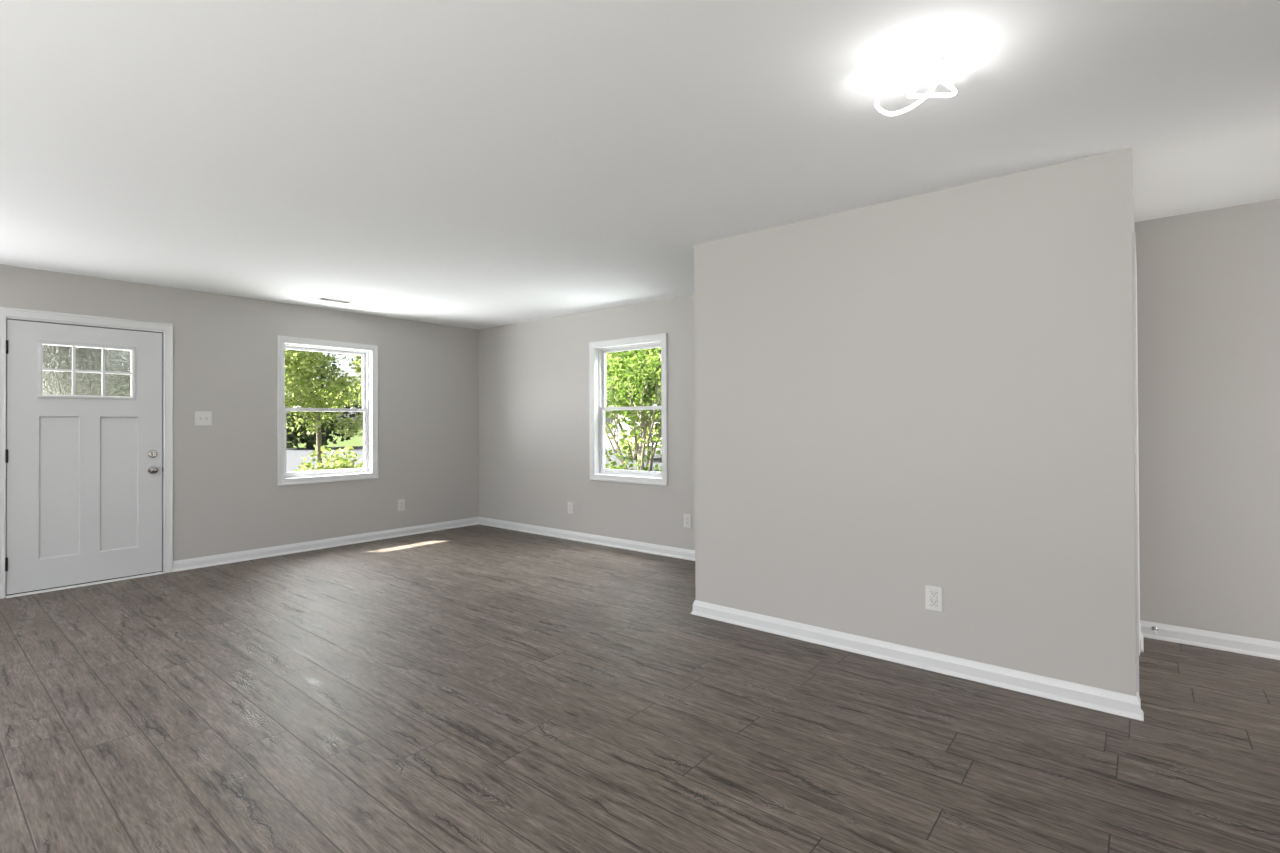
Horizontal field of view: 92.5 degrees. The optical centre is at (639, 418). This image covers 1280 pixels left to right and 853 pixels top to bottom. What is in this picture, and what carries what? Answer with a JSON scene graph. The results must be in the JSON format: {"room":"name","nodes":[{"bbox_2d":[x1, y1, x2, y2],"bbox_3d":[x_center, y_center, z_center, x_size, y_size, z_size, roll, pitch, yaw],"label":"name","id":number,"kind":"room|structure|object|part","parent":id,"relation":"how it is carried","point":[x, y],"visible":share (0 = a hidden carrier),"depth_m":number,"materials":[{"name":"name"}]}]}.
{"room":"empty living room","nodes":[
{"label":"empty living room","id":0,"kind":"room"},
{"bbox_2d":[0,264,478,560],"bbox_3d":[-4.259,0.345,5.089,0.150,2.940,7.162,-1,0,39],"label":"wall","id":1,"kind":"structure","parent":0,"point":[227,497],"depth_m":5.85,"materials":[{"name":"grey paint"}]},
{"bbox_2d":[0,307,172,598],"bbox_3d":[-4.387,0.250,4.883,0.214,2.128,1.067,-1,0,39],"label":"door","id":2,"kind":"structure","parent":1,"relation":"in","point":[86,401],"depth_m":4.83,"materials":[{"name":"white paint"}]},
{"bbox_3d":[-4.493,-0.274,4.725,0.005,0.182,0.169,-1,0,39],"label":"pane","id":3,"kind":"part","parent":2,"relation":"part of","materials":[{"name":"clear glass"}]},
{"bbox_3d":[-4.493,-0.472,4.726,0.005,0.182,0.169,-1,0,39],"label":"pane","id":4,"kind":"part","parent":2,"relation":"part of","materials":[{"name":"clear glass"}]},
{"bbox_3d":[-4.482,0.526,4.731,0.037,1.084,0.232,-1,0,39],"label":"recessed panel","id":5,"kind":"part","parent":2,"relation":"part of","materials":[{"name":"grey paint"}]},
{"bbox_3d":[-4.375,-0.372,4.862,0.049,0.433,0.582,-1,0,39],"label":"light frame","id":6,"kind":"part","parent":2,"relation":"part of","materials":[{"name":"glass"}]},
{"bbox_2d":[43,346,131,395],"bbox_3d":[-4.375,-0.372,4.862,0.037,0.381,0.530,-1,0,39],"label":"window","id":7,"kind":"structure","parent":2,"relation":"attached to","point":[67,370],"depth_m":4.86,"materials":[{"name":"glass"}]},
{"bbox_3d":[-4.378,-0.273,4.865,0.005,0.182,0.161,-1,0,39],"label":"pane","id":8,"kind":"part","parent":2,"relation":"part of","materials":[{"name":"clear glass"}]},
{"bbox_3d":[-4.379,-0.472,4.866,0.005,0.182,0.161,-1,0,39],"label":"pane","id":9,"kind":"part","parent":2,"relation":"part of","materials":[{"name":"clear glass"}]},
{"bbox_3d":[-4.264,-0.471,5.005,0.005,0.182,0.169,-1,0,39],"label":"pane","id":10,"kind":"part","parent":2,"relation":"part of","materials":[{"name":"clear glass"}]},
{"bbox_3d":[-4.263,-0.273,5.004,0.005,0.182,0.169,-1,0,39],"label":"pane","id":11,"kind":"part","parent":2,"relation":"part of","materials":[{"name":"clear glass"}]},
{"bbox_3d":[-4.256,0.527,5.006,0.037,1.084,0.246,-1,0,39],"label":"recessed panel","id":12,"kind":"part","parent":2,"relation":"part of","materials":[{"name":"grey paint"}]},
{"bbox_3d":[-4.079,0.433,5.140,0.068,0.066,0.066,-1,0,39],"label":"knob","id":13,"kind":"part","parent":2,"relation":"part of","materials":[{"name":"silver metal"}]},
{"bbox_2d":[195,411,211,425],"bbox_3d":[-3.869,0.000,5.434,0.019,0.126,0.128,-1,0,39],"label":"light switch","id":14,"kind":"object","parent":1,"relation":"attached to","point":[202,418],"visible":1,"depth_m":5.43,"materials":[{"name":"grey plastic"}]},
{"bbox_2d":[277,335,377,485],"bbox_3d":[-3.229,-0.073,6.334,0.167,1.450,1.002,-1,0,39],"label":"window","id":15,"kind":"structure","parent":1,"relation":"in","point":[369,352],"depth_m":6.39,"materials":[{"name":"white paint"}]},
{"bbox_3d":[-3.270,-0.396,6.369,0.028,0.646,0.844,-1,0,39],"label":"sash","id":16,"kind":"part","parent":15,"relation":"part of","materials":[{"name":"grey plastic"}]},
{"bbox_3d":[-3.244,0.231,6.345,0.029,0.676,0.844,-1,0,39],"label":"sash","id":17,"kind":"part","parent":15,"relation":"part of","materials":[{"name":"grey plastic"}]},
{"bbox_2d":[398,499,404,510],"bbox_3d":[-2.680,0.974,6.881,0.008,0.125,0.083,-1,0,39],"label":"power outlet","id":18,"kind":"object","parent":1,"relation":"attached to","point":[400,502],"visible":1,"depth_m":6.88,"materials":[{"name":"grey plastic"}]},
{"bbox_2d":[605,412,661,449],"bbox_3d":[0.981,-0.711,40.601,16.800,5.150,8.800,-1,0,39],"label":"neighbouring house","id":19,"kind":"structure","parent":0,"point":[608,419],"depth_m":37.40,"materials":[{"name":"white"}]},
{"bbox_3d":[-1.995,0.158,37.755,0.840,1.140,0.029,-1,0,39],"label":"pane","id":20,"kind":"part","parent":19,"relation":"part of","materials":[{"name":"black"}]},
{"bbox_2d":[0,0,1279,329],"bbox_3d":[-0.517,-1.218,2.021,9.848,0.120,7.162,-1,0,39],"label":"ceiling","id":21,"kind":"structure","parent":0,"point":[473,164],"depth_m":2.44,"materials":[{"name":"white paint"}]},
{"bbox_2d":[315,297,352,303],"bbox_3d":[-2.905,-1.122,5.831,0.125,0.007,0.310,-1,0,39],"label":"ceiling vent","id":22,"kind":"object","parent":21,"relation":"in","point":[318,298],"visible":1,"depth_m":5.82,"materials":[{"name":"grey plastic"}]},
{"bbox_2d":[875,52,956,115],"bbox_3d":[0.916,-1.110,2.045,0.241,0.107,0.209,0,0,32],"label":"ceiling light","id":23,"kind":"object","parent":21,"relation":"attached to","point":[921,68],"visible":1,"depth_m":2.00,"materials":[{"name":"white metal"}]},
{"bbox_3d":[0.895,-1.115,1.992,0.008,0.058,0.008,-1,0,39],"label":"support rod","id":24,"kind":"part","parent":23,"relation":"part of","materials":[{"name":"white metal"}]},
{"bbox_2d":[0,524,1279,852],"bbox_3d":[-0.527,1.282,2.022,9.598,0.001,6.862,-1,0,39],"label":"floor","id":25,"kind":"structure","parent":0,"point":[478,688],"depth_m":2.52,"materials":[{"name":"grey wood"}]},
{"bbox_2d":[479,199,1279,641],"bbox_3d":[1.713,0.320,4.721,9.548,2.940,0.150,-1,0,39],"label":"wall","id":26,"kind":"structure","parent":0,"point":[1208,282],"depth_m":3.53,"materials":[{"name":"grey paint"}]},
{"bbox_2d":[568,502,572,513],"bbox_3d":[-0.757,0.969,6.645,0.083,0.125,0.008,-1,0,39],"label":"power outlet","id":27,"kind":"object","parent":26,"relation":"attached to","point":[570,507],"visible":1,"depth_m":6.64,"materials":[{"name":"grey plastic"}]},
{"bbox_2d":[589,333,667,485],"bbox_3d":[-0.089,-0.081,6.191,1.016,1.450,0.167,-1,0,39],"label":"window","id":28,"kind":"structure","parent":26,"relation":"in","point":[598,350],"depth_m":6.32,"materials":[{"name":"white paint"}]},
{"bbox_3d":[-0.075,0.220,6.205,0.858,0.681,0.029,-1,0,39],"label":"sash","id":29,"kind":"part","parent":28,"relation":"part of","materials":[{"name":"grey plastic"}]},
{"bbox_3d":[-0.058,-0.407,6.233,0.858,0.641,0.028,-1,0,39],"label":"sash","id":30,"kind":"part","parent":28,"relation":"part of","materials":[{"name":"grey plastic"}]},
{"bbox_2d":[684,514,690,527],"bbox_3d":[0.437,0.948,5.665,0.083,0.125,0.008,-1,0,39],"label":"power outlet","id":31,"kind":"object","parent":26,"relation":"attached to","point":[687,517],"visible":1,"depth_m":5.66,"materials":[{"name":"grey plastic"}]},
{"bbox_2d":[694,147,1135,695],"bbox_3d":[1.649,0.065,3.840,2.264,2.440,1.296,-1,0,39],"label":"wall partition","id":32,"kind":"structure","parent":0,"point":[894,399],"depth_m":3.12,"materials":[{"name":"grey paint"}]},
{"bbox_2d":[173,517,1279,720],"bbox_3d":[-0.022,1.247,4.016,7.748,0.090,3.138,-1,0,39],"label":"baseboard","id":33,"kind":"structure","parent":32,"relation":"attached to","point":[1125,705],"depth_m":3.45,"materials":[{"name":"white paint"}]},
{"bbox_2d":[1151,626,1157,633],"bbox_3d":[2.963,1.222,3.528,0.028,0.028,0.079,-1,0,39],"label":"door stop","id":34,"kind":"object","parent":33,"relation":"attached to","point":[1153,628],"visible":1,"depth_m":3.53,"materials":[{"name":"silver metal"}]},
{"bbox_2d":[925,585,942,611],"bbox_3d":[1.496,0.918,3.119,0.083,0.125,0.008,-1,0,39],"label":"power outlet","id":35,"kind":"object","parent":32,"relation":"attached to","point":[931,605],"visible":1,"depth_m":3.12,"materials":[{"name":"grey plastic"}]},
{"bbox_2d":[930,600,937,605],"bbox_3d":[1.496,0.939,3.118,0.034,0.032,0.007,-1,0,39],"label":"receptacle","id":36,"kind":"object","parent":35,"relation":"attached to","point":[933,602],"depth_m":3.12,"materials":[{"name":"white plastic"}]},
{"bbox_2d":[930,591,937,597],"bbox_3d":[1.496,0.897,3.119,0.034,0.032,0.007,-1,0,39],"label":"receptacle","id":37,"kind":"object","parent":35,"relation":"attached to","point":[933,594],"depth_m":3.11,"materials":[{"name":"white plastic"}]},
{"bbox_2d":[1132,233,1139,693],"bbox_3d":[2.399,0.234,3.050,0.125,2.086,0.892,-1,0,39],"label":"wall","id":38,"kind":"structure","parent":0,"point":[1135,345],"depth_m":2.67,"materials":[{"name":"white paint"}]},
{"label":"outside","id":39,"kind":"structure","parent":0,"visible":0},
{"bbox_2d":[286,429,362,447],"bbox_3d":[-4.834,2.040,49.249,250.000,0.200,250.000,-1,0,39],"label":"ground","id":40,"kind":"structure","parent":39,"point":[357,441],"depth_m":51.77,"materials":[{"name":"green plant"}]},
{"bbox_2d":[285,349,362,468],"bbox_3d":[-8.330,-2.225,16.652,7.700,8.072,4.780,0,0,-43],"label":"street tree","id":41,"kind":"object","parent":40,"relation":"on","point":[296,373],"visible":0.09,"depth_m":16.13,"materials":[{"name":"green plant"}]},
{"bbox_2d":[285,355,362,448],"bbox_3d":[-21.203,-1.073,39.580,7.108,6.587,6.972,-1,0,39],"label":"shade tree","id":42,"kind":"object","parent":40,"relation":"on","point":[310,440],"visible":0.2,"depth_m":38.63,"materials":[{"name":"green plant"}]},
{"bbox_2d":[293,445,362,471],"bbox_3d":[-5.912,1.142,11.765,1.452,1.254,1.525,0,0,-12],"label":"shrub","id":43,"kind":"object","parent":40,"relation":"on","point":[340,462],"visible":0.31,"depth_m":11.91,"materials":[{"name":"green plant"}]},
{"bbox_2d":[605,446,648,470],"bbox_3d":[-0.526,0.902,9.032,1.740,1.659,1.824,-1,0,39],"label":"shrub","id":44,"kind":"object","parent":40,"relation":"on","point":[612,466],"visible":0.04,"depth_m":9.39,"materials":[{"name":"green plant"}]},
{"bbox_2d":[605,348,661,471],"bbox_3d":[-0.133,-1.192,9.683,6.143,5.879,7.085,0,0,-25],"label":"tree","id":45,"kind":"object","parent":40,"relation":"on","point":[646,358],"visible":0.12,"depth_m":10.99,"materials":[{"name":"green plant"}]},
{"bbox_2d":[605,348,661,470],"bbox_3d":[0.815,-1.752,19.270,7.186,7.104,7.896,0,0,-36],"label":"slender tree","id":46,"kind":"object","parent":40,"relation":"on","point":[648,395],"visible":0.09,"depth_m":18.80,"materials":[{"name":"green plant"}]},
{"bbox_2d":[605,353,661,459],"bbox_3d":[0.258,-1.474,26.993,8.480,6.843,8.053,0,0,30],"label":"leafy tree","id":47,"kind":"object","parent":40,"relation":"on","point":[632,447],"visible":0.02,"depth_m":25.65,"materials":[{"name":"green plant"}]},
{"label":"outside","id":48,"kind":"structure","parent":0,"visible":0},
{"bbox_2d":[286,446,661,471],"bbox_3d":[-11.343,1.828,28.716,31.000,0.020,150.000,-1,0,39],"label":"street","id":49,"kind":"structure","parent":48,"point":[293,455],"depth_m":28.02,"materials":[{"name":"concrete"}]}
]}

